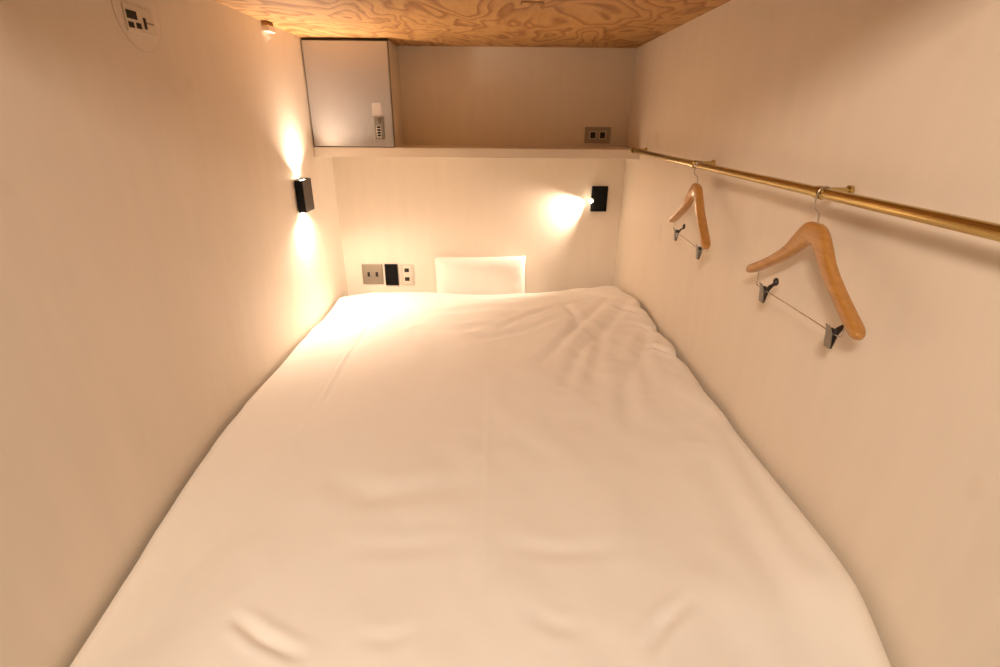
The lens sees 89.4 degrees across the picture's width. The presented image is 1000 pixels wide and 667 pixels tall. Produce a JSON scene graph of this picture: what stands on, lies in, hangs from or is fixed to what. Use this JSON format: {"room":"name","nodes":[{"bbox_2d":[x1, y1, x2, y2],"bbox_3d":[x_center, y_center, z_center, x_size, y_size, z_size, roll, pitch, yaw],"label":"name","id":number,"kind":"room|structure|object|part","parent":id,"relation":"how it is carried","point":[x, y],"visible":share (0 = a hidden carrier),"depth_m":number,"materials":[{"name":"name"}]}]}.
{"room":"capsule hotel pod","nodes":[
{"label":"capsule hotel pod","id":0,"kind":"room"},
{"bbox_2d":[0,0,347,666],"bbox_3d":[-0.813,-0.219,1.495,0.040,1.426,2.240,0,23,-1],"label":"wall","id":1,"kind":"structure","parent":0,"point":[160,263],"depth_m":1.07,"materials":[{"name":"paint"}]},
{"bbox_2d":[111,0,160,52],"bbox_3d":[-0.783,-0.697,1.095,0.007,0.156,0.156,0,23,-1],"label":"round wall plate","id":2,"kind":"object","parent":1,"relation":"attached to","point":[139,20],"visible":1,"depth_m":1.10,"materials":[{"name":"paint"}]},
{"bbox_3d":[-0.781,-0.682,1.114,0.003,0.022,0.006,0,23,-1],"label":"lever","id":3,"kind":"part","parent":2,"relation":"part of","materials":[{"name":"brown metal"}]},
{"bbox_2d":[261,21,275,32],"bbox_3d":[-0.779,-1.032,1.703,0.024,0.030,0.052,0,23,-1],"label":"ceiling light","id":4,"kind":"object","parent":1,"relation":"attached to","point":[267,26],"visible":1,"depth_m":1.68,"materials":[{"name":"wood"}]},
{"bbox_2d":[294,178,314,212],"bbox_3d":[-0.779,-0.551,2.014,0.034,0.123,0.100,0,23,-1],"label":"wall lamp","id":5,"kind":"object","parent":1,"relation":"attached to","point":[303,187],"visible":1,"depth_m":1.98,"materials":[{"name":"black plastic"}]},
{"bbox_3d":[-0.764,-0.551,2.014,0.003,0.123,0.094,0,23,-1],"label":"panel","id":6,"kind":"part","parent":5,"relation":"part of","materials":[{"name":"brown metal"}]},
{"bbox_2d":[213,0,729,47],"bbox_3d":[-0.087,-0.851,1.212,1.400,0.030,2.200,0,23,-1],"label":"ceiling","id":7,"kind":"structure","parent":0,"point":[474,23],"depth_m":1.62,"materials":[{"name":"brown wood"}]},
{"bbox_2d":[520,1,543,4],"bbox_3d":[0.089,-0.907,1.390,0.064,0.002,0.040,0,23,-1],"label":"wood patch","id":8,"kind":"object","parent":7,"relation":"attached to","point":[522,2],"visible":1,"depth_m":1.39,"materials":[{"name":"brown wood"}]},
{"bbox_2d":[332,46,635,295],"bbox_3d":[-0.101,-0.645,2.515,1.400,1.426,0.040,0,23,-1],"label":"wall","id":9,"kind":"structure","parent":0,"point":[415,211],"depth_m":2.44,"materials":[{"name":"paint"}]},
{"bbox_2d":[361,264,383,283],"bbox_3d":[-0.662,-0.308,2.627,0.106,0.106,0.007,0,23,-1],"label":"power socket","id":10,"kind":"object","parent":9,"relation":"attached to","point":[371,273],"visible":1,"depth_m":2.62,"materials":[{"name":"beige plastic"}]},
{"bbox_2d":[384,264,398,284],"bbox_3d":[-0.563,-0.305,2.626,0.066,0.112,0.013,0,23,-1],"label":"light switch","id":11,"kind":"object","parent":9,"relation":"attached to","point":[391,270],"visible":1,"depth_m":2.62,"materials":[{"name":"black plastic"}]},
{"bbox_2d":[400,264,413,284],"bbox_3d":[-0.483,-0.305,2.629,0.066,0.111,0.008,0,23,-1],"label":"socket","id":12,"kind":"object","parent":9,"relation":"attached to","point":[407,276],"visible":1,"depth_m":2.62,"materials":[{"name":"beige plastic"}]},
{"bbox_2d":[314,145,639,158],"bbox_3d":[-0.098,-0.822,2.286,1.400,0.040,0.243,0,23,-1],"label":"wall shelf","id":13,"kind":"object","parent":9,"relation":"attached to","point":[404,151],"visible":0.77,"depth_m":2.18,"materials":[{"name":"beige"}]},
{"bbox_2d":[301,38,403,146],"bbox_3d":[-0.623,-1.028,2.187,0.346,0.408,0.256,0,23,-1],"label":"locker","id":14,"kind":"object","parent":13,"relation":"on","point":[354,89],"visible":0.99,"depth_m":2.08,"materials":[{"name":"beige"}]},
{"bbox_2d":[584,127,610,142],"bbox_3d":[0.458,-0.930,2.372,0.121,0.071,0.008,0,23,-1],"label":"socket","id":15,"kind":"object","parent":9,"relation":"attached to","point":[592,134],"visible":1,"depth_m":2.37,"materials":[{"name":"beige"}]},
{"bbox_2d":[589,186,607,211],"bbox_3d":[0.480,-0.656,2.471,0.091,0.120,0.040,0,23,-1],"label":"reading lamp","id":16,"kind":"object","parent":9,"relation":"attached to","point":[599,194],"visible":1,"depth_m":2.47,"materials":[{"name":"black plastic"}]},
{"bbox_3d":[0.487,-0.656,2.471,0.064,0.106,0.006,0,23,-1],"label":"swing panel","id":17,"kind":"part","parent":16,"relation":"part of","materials":[{"name":"black plastic"}]},
{"bbox_2d":[613,0,999,666],"bbox_3d":[0.627,-0.213,1.510,0.040,1.426,2.240,0,23,-1],"label":"wall","id":18,"kind":"structure","parent":0,"point":[887,441],"depth_m":0.86,"materials":[{"name":"paint"}]},
{"bbox_2d":[631,147,999,241],"bbox_3d":[0.577,-0.395,1.232,0.065,0.024,1.858,0,23,-1],"label":"brass rail","id":19,"kind":"object","parent":18,"relation":"attached to","point":[843,195],"visible":0.97,"depth_m":0.78,"materials":[{"name":"gold metal"}]},
{"bbox_2d":[669,160,710,259],"bbox_3d":[0.551,-0.364,1.445,0.039,0.247,0.386,2,23,3],"label":"clothes hanger","id":20,"kind":"object","parent":19,"relation":"hanging from","point":[695,193],"visible":0.98,"depth_m":1.39,"materials":[{"name":"brown wood"}]},
{"bbox_2d":[746,186,865,348],"bbox_3d":[0.556,-0.138,0.914,0.039,0.249,0.386,0,23,-1],"label":"clothes hanger","id":21,"kind":"object","parent":19,"relation":"hanging from","point":[817,235],"visible":0.98,"depth_m":0.86,"materials":[{"name":"brown wood"}]},
{"bbox_3d":[-0.092,0.795,1.018,3.200,0.060,3.960,0,23,-1],"label":"floor","id":22,"kind":"structure","parent":0,"visible":0},
{"bbox_3d":[-0.098,0.307,1.792,1.200,0.236,2.026,0,23,-1],"label":"mattress","id":23,"kind":"object","parent":22,"relation":"on","visible":0},
{"bbox_2d":[434,256,525,294],"bbox_3d":[-0.098,-0.274,2.558,0.460,0.236,0.123,0,23,-1],"label":"pillow","id":24,"kind":"object","parent":23,"relation":"on","point":[454,275],"visible":0.81,"depth_m":2.51,"materials":[{"name":"white fabric"}]},
{"bbox_2d":[70,286,890,666],"bbox_3d":[-0.093,0.424,1.643,1.387,0.692,2.000,0,23,-1],"label":"bed","id":25,"kind":"object","parent":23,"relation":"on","point":[425,479],"visible":1,"depth_m":1.00,"materials":[{"name":"white fabric"}]}
]}

